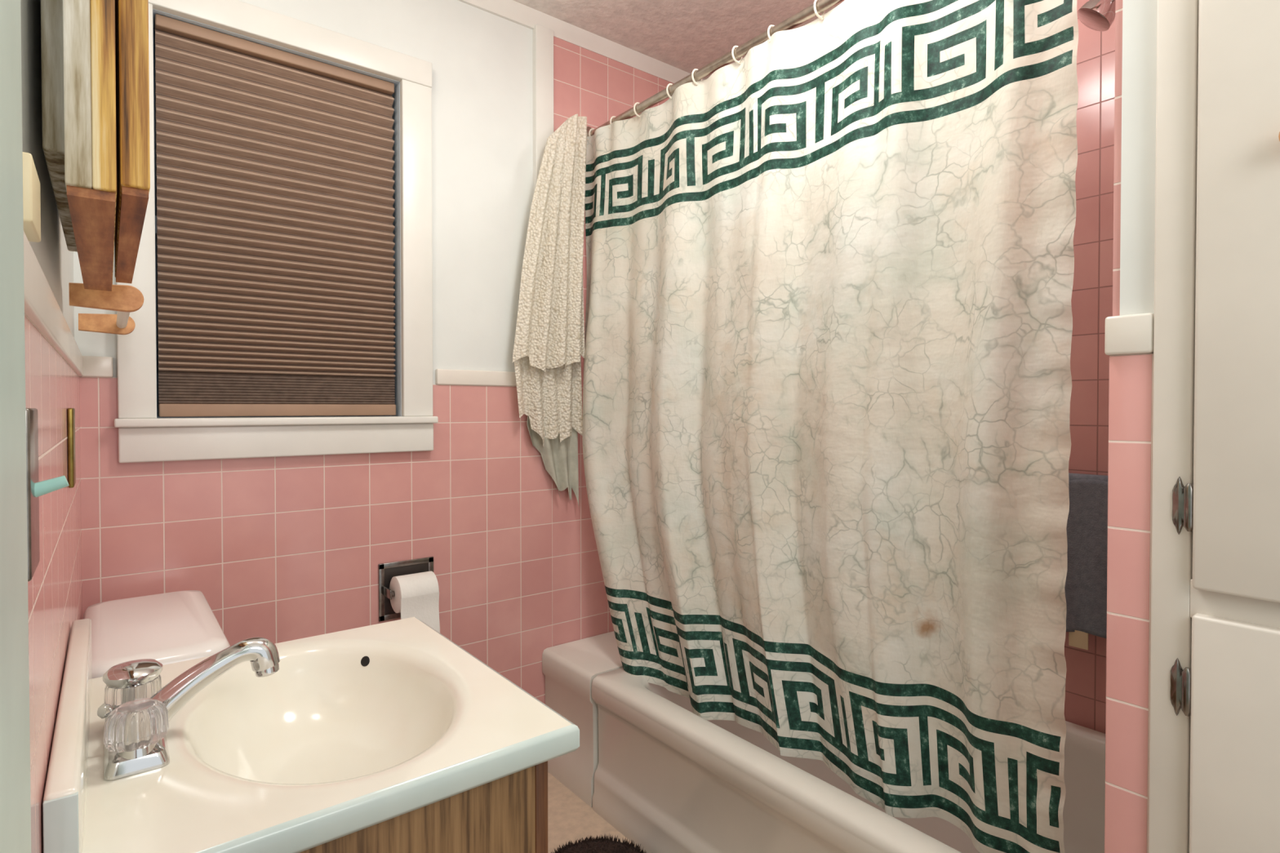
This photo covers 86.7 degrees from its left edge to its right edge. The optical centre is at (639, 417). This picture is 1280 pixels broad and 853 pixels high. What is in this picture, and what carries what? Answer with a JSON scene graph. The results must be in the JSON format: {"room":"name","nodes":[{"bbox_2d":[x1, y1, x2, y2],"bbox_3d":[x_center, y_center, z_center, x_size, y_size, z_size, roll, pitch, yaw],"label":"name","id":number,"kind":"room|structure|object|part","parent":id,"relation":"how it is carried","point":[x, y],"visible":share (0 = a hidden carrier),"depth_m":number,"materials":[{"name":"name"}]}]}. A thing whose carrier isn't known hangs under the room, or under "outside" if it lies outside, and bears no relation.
{"room":"bathroom","nodes":[
{"label":"bathroom","id":0,"kind":"room"},
{"bbox_2d":[20,0,74,337],"bbox_3d":[-0.770,-0.051,0.818,0.092,2.380,1.720,-1,1,-38],"label":"plaster","id":1,"kind":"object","parent":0,"point":[55,261],"visible":0.02,"depth_m":0.72,"materials":[{"name":"white paint"}]},
{"bbox_2d":[0,0,31,852],"bbox_3d":[-0.222,0.097,0.225,0.016,2.100,0.185,-1,1,-38],"label":"door frame","id":2,"kind":"structure","parent":1,"relation":"attached to","point":[15,733],"depth_m":0.26,"materials":[{"name":"green paint"}]},
{"bbox_2d":[22,151,40,242],"bbox_3d":[-0.469,-0.167,0.519,0.011,0.050,0.080,-1,1,-38],"label":"outlet cover","id":3,"kind":"object","parent":1,"relation":"attached to","point":[31,183],"visible":0.59,"depth_m":0.49,"materials":[{"name":"plastic"}]},
{"bbox_2d":[24,313,82,852],"bbox_3d":[-0.747,0.529,0.876,0.010,1.217,1.470,-1,1,-38],"label":"tile wainscot","id":4,"kind":"structure","parent":1,"relation":"attached to","point":[52,387],"depth_m":0.67,"materials":[{"name":"pink tile"}]},
{"bbox_2d":[25,408,68,582],"bbox_3d":[-0.419,0.051,0.479,0.023,0.115,0.070,-1,1,-38],"label":"switch plate","id":5,"kind":"object","parent":4,"relation":"attached to","point":[35,489],"visible":0.73,"depth_m":0.47,"materials":[{"name":"silver metal"}]},
{"bbox_3d":[-0.426,0.051,0.474,0.004,0.115,0.070,-1,1,-38],"label":"plate","id":6,"kind":"part","parent":5,"relation":"part of","materials":[{"name":"silver metal"}]},
{"bbox_2d":[23,231,83,376],"bbox_3d":[-0.745,-0.102,0.869,0.016,0.045,1.470,-1,1,-38],"label":"cap","id":7,"kind":"object","parent":4,"relation":"on","point":[42,307],"depth_m":0.57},
{"bbox_2d":[66,408,75,488],"bbox_3d":[-0.839,0.043,1.001,0.006,0.115,0.070,-1,1,-38],"label":"outlet plate","id":8,"kind":"object","parent":4,"relation":"attached to","point":[71,411],"visible":1,"depth_m":0.97,"materials":[{"name":"gold metal"}]},
{"bbox_2d":[40,0,150,291],"bbox_3d":[-0.646,-0.536,0.804,0.077,0.690,0.585,-1,1,-38],"label":"upper cabinet","id":9,"kind":"object","parent":1,"relation":"attached to","point":[95,53],"visible":1,"depth_m":0.61,"materials":[{"name":"brown wood"}]},
{"bbox_3d":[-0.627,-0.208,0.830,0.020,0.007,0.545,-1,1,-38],"label":"door","id":10,"kind":"part","parent":9,"relation":"part of","materials":[{"name":"brown wood"}]},
{"bbox_2d":[68,282,143,334],"bbox_3d":[-0.978,-0.193,1.244,0.093,0.042,0.446,-1,1,-38],"label":"wooden bracket","id":11,"kind":"object","parent":1,"relation":"attached to","point":[125,300],"visible":1,"depth_m":1.09,"materials":[{"name":"brown wood"}]},
{"bbox_2d":[73,251,117,377],"bbox_3d":[-1.222,-0.661,1.497,0.233,1.180,0.102,-1,1,-38],"label":"plaster","id":12,"kind":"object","parent":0,"point":[89,343],"visible":0.02,"depth_m":1.47,"materials":[{"name":"white paint"}]},
{"bbox_2d":[239,0,398,51],"bbox_3d":[-0.435,-1.093,2.105,1.762,0.334,0.110,-1,1,-38],"label":"wall","id":13,"kind":"structure","parent":0,"point":[375,22],"depth_m":1.79,"materials":[{"name":"paint"}]},
{"bbox_2d":[116,3,156,418],"bbox_3d":[-1.117,-0.489,1.500,0.069,0.983,0.030,-1,1,-38],"label":"window frame","id":14,"kind":"structure","parent":13,"relation":"attached to","point":[135,350],"depth_m":1.50,"materials":[{"name":"white paint"}]},
{"bbox_2d":[148,0,431,416],"bbox_3d":[-0.898,-0.495,1.734,0.704,0.988,0.134,-1,1,-38],"label":"window","id":15,"kind":"structure","parent":13,"relation":"in","point":[237,16],"depth_m":1.73,"materials":[{"name":"white paint"}]},
{"bbox_2d":[153,27,156,215],"bbox_3d":[-1.145,-0.697,1.600,0.005,0.438,0.005,-1,1,-38],"label":"glass","id":16,"kind":"object","parent":15,"relation":"attached to","point":[154,58],"depth_m":1.60,"materials":[{"name":"black glass"}]},
{"bbox_2d":[155,215,157,234],"bbox_3d":[-0.929,-0.455,1.763,0.552,0.040,0.030,-1,1,-38],"label":"meeting rail","id":17,"kind":"object","parent":15,"relation":"attached to","point":[156,218],"visible":0.02,"depth_m":1.58,"materials":[{"name":"metal"}]},
{"bbox_2d":[155,234,390,417],"bbox_3d":[-0.933,-0.218,1.773,0.544,0.433,0.005,-1,1,-38],"label":"glass","id":18,"kind":"object","parent":15,"relation":"attached to","point":[156,236],"depth_m":1.61,"materials":[{"name":"black glass"}]},
{"bbox_2d":[154,13,395,417],"bbox_3d":[-0.897,-0.461,1.719,0.536,0.914,0.038,-1,1,-38],"label":"window blind","id":19,"kind":"object","parent":15,"relation":"attached to","point":[275,172],"visible":1,"depth_m":1.69,"materials":[{"name":"brown fabric"}]},
{"bbox_3d":[-0.897,-0.905,1.713,0.536,0.026,0.038,-1,1,-38],"label":"head rail","id":20,"kind":"part","parent":19,"relation":"part of","materials":[{"name":"brown fabric"}]},
{"bbox_3d":[-0.895,-0.019,1.722,0.536,0.030,0.030,-1,1,-38],"label":"rail","id":21,"kind":"part","parent":19,"relation":"part of","materials":[{"name":"brown plastic"}]},
{"bbox_2d":[400,79,432,416],"bbox_3d":[-0.624,-0.495,1.888,0.083,0.983,0.030,-1,1,-38],"label":"window frame","id":22,"kind":"structure","parent":13,"relation":"attached to","point":[415,99],"depth_m":1.87,"materials":[{"name":"white paint"}]},
{"bbox_2d":[532,23,553,195],"bbox_3d":[-0.308,-0.683,2.144,0.064,1.083,0.034,-1,1,-38],"label":"trim","id":23,"kind":"structure","parent":13,"relation":"attached to","point":[543,37],"depth_m":2.12,"materials":[{"name":"white paint"}]},
{"bbox_2d":[457,0,705,83],"bbox_3d":[-0.449,-1.236,2.013,1.895,0.045,0.034,-1,1,-38],"label":"trim","id":24,"kind":"structure","parent":13,"relation":"attached to","point":[513,11],"depth_m":2.20,"materials":[{"name":"white paint"}]},
{"bbox_2d":[398,0,533,384],"bbox_3d":[-0.507,-0.669,2.059,0.480,1.180,0.102,-1,1,-38],"label":"plaster","id":25,"kind":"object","parent":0,"point":[482,61],"visible":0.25,"depth_m":2.01,"materials":[{"name":"white paint"}]},
{"bbox_2d":[512,113,586,505],"bbox_3d":[-0.285,-0.326,2.093,0.255,1.247,0.089,-1,1,-38],"label":"drape","id":26,"kind":"object","parent":25,"relation":"hanging from","point":[548,346],"visible":1,"depth_m":2.10,"materials":[{"name":"beige fabric"}]},
{"bbox_2d":[547,772,635,852],"bbox_3d":[0.375,1.166,0.999,2.095,0.060,2.880,-1,1,-38],"label":"floor","id":27,"kind":"structure","parent":0,"point":[570,818],"depth_m":1.89,"materials":[{"name":"tile"}]},
{"bbox_2d":[83,590,230,678],"bbox_3d":[-0.738,0.756,1.447,0.699,0.747,0.480,-1,1,-38],"label":"toilet","id":28,"kind":"object","parent":27,"relation":"on","point":[180,626],"visible":0.17,"depth_m":1.23,"materials":[{"name":"white ceramic"}]},
{"bbox_2d":[42,617,579,852],"bbox_3d":[-0.465,0.721,0.951,0.522,0.832,0.591,-1,1,-38],"label":"bathroom vanity","id":29,"kind":"object","parent":27,"relation":"on","point":[392,736],"visible":0.92,"depth_m":0.85,"materials":[{"name":"ceramic"}]},
{"bbox_2d":[43,618,92,852],"bbox_3d":[-0.661,0.371,0.793,0.023,0.128,0.589,-1,1,-38],"label":"backsplash","id":30,"kind":"structure","parent":29,"relation":"attached to","point":[67,772],"depth_m":0.69,"materials":[{"name":"ceramic"}]},
{"bbox_2d":[97,636,279,780],"bbox_3d":[-0.567,0.346,0.864,0.194,0.104,0.185,-1,1,-38],"label":"sink faucet","id":31,"kind":"object","parent":29,"relation":"on","point":[137,712],"visible":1,"depth_m":0.84,"materials":[{"name":"silver metal"}]},
{"bbox_3d":[-0.630,0.345,0.798,0.015,0.017,0.015,0,1,-11],"label":"lift knob","id":32,"kind":"part","parent":31,"relation":"part of","materials":[{"name":"silver metal"}]},
{"bbox_3d":[-0.653,0.351,0.874,0.061,0.042,0.059,-1,1,-38],"label":"handle","id":33,"kind":"part","parent":31,"relation":"part of","materials":[{"name":"clear plastic"}]},
{"bbox_3d":[-0.577,0.352,0.777,0.061,0.042,0.059,-1,1,-38],"label":"handle","id":34,"kind":"part","parent":31,"relation":"part of","materials":[{"name":"clear plastic"}]},
{"bbox_3d":[-0.577,0.373,0.777,0.038,0.020,0.038,-1,1,-38],"label":"handle stem","id":35,"kind":"part","parent":31,"relation":"part of","materials":[{"name":"silver metal"}]},
{"bbox_3d":[-0.615,0.388,0.826,0.060,0.020,0.170,-1,1,-38],"label":"plate","id":36,"kind":"part","parent":31,"relation":"part of","materials":[{"name":"silver metal"}]},
{"bbox_3d":[-0.557,0.346,0.871,0.171,0.104,0.042,-1,1,-38],"label":"spout","id":37,"kind":"part","parent":31,"relation":"part of","materials":[{"name":"silver metal"}]},
{"bbox_2d":[80,446,551,704],"bbox_3d":[-0.774,0.609,1.862,1.165,1.030,0.110,-1,1,-38],"label":"tile","id":38,"kind":"structure","parent":27,"relation":"on","point":[283,548],"depth_m":1.77,"materials":[{"name":"pink tile"}]},
{"bbox_2d":[80,377,119,464],"bbox_3d":[-1.202,0.005,1.516,0.075,0.187,0.110,-1,1,-38],"label":"tile","id":39,"kind":"structure","parent":38,"relation":"on","point":[99,436],"depth_m":1.47,"materials":[{"name":"pink tile"}]},
{"bbox_2d":[80,355,113,377],"bbox_3d":[-1.180,-0.110,1.471,0.057,0.045,0.026,-1,1,-38],"label":"cap","id":40,"kind":"object","parent":39,"relation":"on","point":[93,366],"visible":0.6,"depth_m":1.46,"materials":[{"name":"tile"}]},
{"bbox_2d":[378,556,439,633],"bbox_3d":[-0.617,0.516,1.845,0.153,0.237,0.107,-1,1,-38],"label":"toilet paper holder","id":41,"kind":"object","parent":38,"relation":"attached to","point":[408,588],"visible":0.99,"depth_m":1.83,"materials":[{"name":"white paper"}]},
{"bbox_3d":[-0.679,0.472,1.824,0.006,0.025,0.056,-1,1,-38],"label":"arm","id":42,"kind":"part","parent":41,"relation":"part of","materials":[{"name":"silver metal"}]},
{"bbox_2d":[432,384,533,450],"bbox_3d":[-0.481,-0.003,2.084,0.420,0.187,0.110,-1,1,-38],"label":"tile","id":43,"kind":"structure","parent":38,"relation":"on","point":[469,416],"depth_m":2.01,"materials":[{"name":"pink tile"}]},
{"bbox_2d":[435,368,516,386],"bbox_3d":[-0.460,-0.118,2.038,0.320,0.045,0.026,-1,1,-38],"label":"cap","id":44,"kind":"object","parent":43,"relation":"on","point":[442,376],"visible":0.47,"depth_m":2.00,"materials":[{"name":"tile"}]},
{"bbox_3d":[-0.910,0.061,1.747,0.670,0.070,0.110,-1,1,-38],"label":"tile","id":45,"kind":"structure","parent":38,"relation":"on","visible":0},
{"bbox_2d":[113,416,438,427],"bbox_3d":[-0.886,0.008,1.727,0.718,0.019,0.130,-1,1,-38],"label":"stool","id":46,"kind":"object","parent":45,"relation":"on","point":[197,421],"visible":0.86,"depth_m":1.64,"materials":[{"name":"white paint"}]},
{"bbox_2d":[118,422,433,462],"bbox_3d":[-0.865,0.057,1.700,0.704,0.078,0.029,-1,1,-38],"label":"apron","id":47,"kind":"object","parent":45,"relation":"attached to","point":[137,444],"visible":0.95,"depth_m":1.65,"materials":[{"name":"white paint"}]},
{"bbox_2d":[551,835,646,852],"bbox_3d":[-0.103,1.110,1.633,0.298,0.033,0.297,-1,1,-38],"label":"bath mat","id":48,"kind":"object","parent":27,"relation":"on","point":[591,845],"visible":1,"depth_m":1.74,"materials":[{"name":"brown fabric"}]},
{"bbox_2d":[542,631,1105,852],"bbox_3d":[0.472,0.934,1.778,0.765,0.383,1.566,-1,1,-38],"label":"bathtub","id":49,"kind":"object","parent":27,"relation":"on","point":[667,777],"visible":0.47,"depth_m":1.64,"materials":[{"name":"ceramic"}]},
{"bbox_2d":[1148,0,1279,852],"bbox_3d":[1.158,-0.047,0.504,0.555,2.380,1.160,-1,1,-38],"label":"linen cabinet","id":50,"kind":"object","parent":27,"relation":"on","point":[1215,713],"visible":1,"depth_m":0.76,"materials":[{"name":"beige paint"}]},
{"bbox_3d":[0.635,0.319,0.801,0.005,0.069,0.014,-1,1,-38],"label":"hinge plate","id":51,"kind":"part","parent":50,"relation":"part of","materials":[{"name":"silver metal"}]},
{"bbox_3d":[0.635,0.104,0.798,0.005,0.069,0.014,-1,1,-38],"label":"hinge plate","id":52,"kind":"part","parent":50,"relation":"part of","materials":[{"name":"silver metal"}]},
{"bbox_3d":[0.808,0.636,0.580,0.020,0.812,0.538,-1,1,-38],"label":"door","id":53,"kind":"part","parent":50,"relation":"part of","materials":[{"name":"beige paint"}]},
{"bbox_3d":[0.839,0.215,0.550,0.009,0.045,0.622,-1,1,-38],"label":"rail","id":54,"kind":"part","parent":50,"relation":"part of","materials":[{"name":"beige paint"}]},
{"bbox_3d":[0.808,-0.479,0.564,0.020,1.358,0.538,-1,1,-38],"label":"door","id":55,"kind":"part","parent":50,"relation":"part of","materials":[{"name":"beige paint"}]},
{"bbox_2d":[551,35,673,646],"bbox_3d":[-0.030,-0.054,2.438,0.730,2.340,0.110,-1,1,-38],"label":"tile alcove","id":56,"kind":"structure","parent":0,"point":[597,87],"depth_m":2.24,"materials":[{"name":"pink tile"}]},
{"bbox_2d":[586,0,844,140],"bbox_3d":[0.315,-0.921,1.628,0.064,0.064,1.569,-1,1,-38],"label":"shower curtain rod","id":57,"kind":"object","parent":56,"relation":"attached to","point":[818,7],"depth_m":1.73,"materials":[{"name":"silver metal"}]},
{"bbox_2d":[582,0,1078,852],"bbox_3d":[0.259,-0.065,1.660,0.102,1.688,1.426,-1,1,-39],"label":"shower curtain","id":58,"kind":"object","parent":57,"relation":"hanging from","point":[827,385],"visible":1,"depth_m":1.41,"materials":[{"name":"fabric"}]},
{"bbox_2d":[513,0,843,79],"bbox_3d":[0.375,-1.274,0.965,2.095,0.060,2.880,-1,1,-38],"label":"ceiling","id":59,"kind":"structure","parent":0,"point":[685,35],"depth_m":2.15,"materials":[{"name":"paint"}]},
{"bbox_2d":[1064,0,1115,733],"bbox_3d":[0.819,-0.048,2.031,0.100,2.340,1.780,-1,1,-38],"label":"alcove tiles","id":60,"kind":"object","parent":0,"point":[1091,300],"visible":0.02,"depth_m":1.62,"materials":[{"name":"pink tile"}]},
{"bbox_2d":[1076,0,1115,31],"bbox_3d":[0.872,-0.777,1.179,0.189,0.158,0.063,1,1,41],"label":"shower head","id":61,"kind":"object","parent":60,"relation":"attached to","point":[1095,15],"visible":0.91,"depth_m":1.21},
{"bbox_3d":[1.075,0.158,1.586,0.049,0.030,0.304,-1,1,-38],"label":"wall towel bar","id":62,"kind":"object","parent":60,"relation":"attached to","visible":0},
{"bbox_2d":[1064,472,1107,650],"bbox_3d":[1.057,0.338,1.592,0.056,0.409,0.206,-1,1,-38],"label":"towel","id":63,"kind":"object","parent":62,"relation":"hanging from","point":[1086,529],"visible":0.48,"depth_m":1.58,"materials":[{"name":"grey fabric"}]},
{"bbox_2d":[1104,353,1153,852],"bbox_3d":[0.614,0.530,0.854,0.012,1.217,0.047,-1,1,-38],"label":"wall partition","id":64,"kind":"structure","parent":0,"point":[1131,387],"depth_m":0.84,"materials":[{"name":"pink tile"}]},
{"bbox_2d":[1104,312,1154,355],"bbox_3d":[0.611,-0.103,0.845,0.017,0.049,0.051,-1,1,-38],"label":"cap","id":65,"kind":"object","parent":64,"relation":"on","point":[1131,334],"depth_m":0.84,"materials":[{"name":"white ceramic"}]},
{"bbox_2d":[1120,0,1157,315],"bbox_3d":[0.949,-0.055,1.104,0.842,2.380,0.038,-1,1,-38],"label":"wall","id":66,"kind":"structure","parent":0,"point":[1139,76],"depth_m":0.84,"materials":[{"name":"paint"}]},
{"bbox_2d":[1112,0,1122,315],"bbox_3d":[0.937,-0.036,1.123,0.838,2.340,0.010,-1,1,-38],"label":"tiles","id":67,"kind":"structure","parent":66,"relation":"attached to","point":[1118,6],"depth_m":0.86,"materials":[{"name":"pink tile"}]}
]}

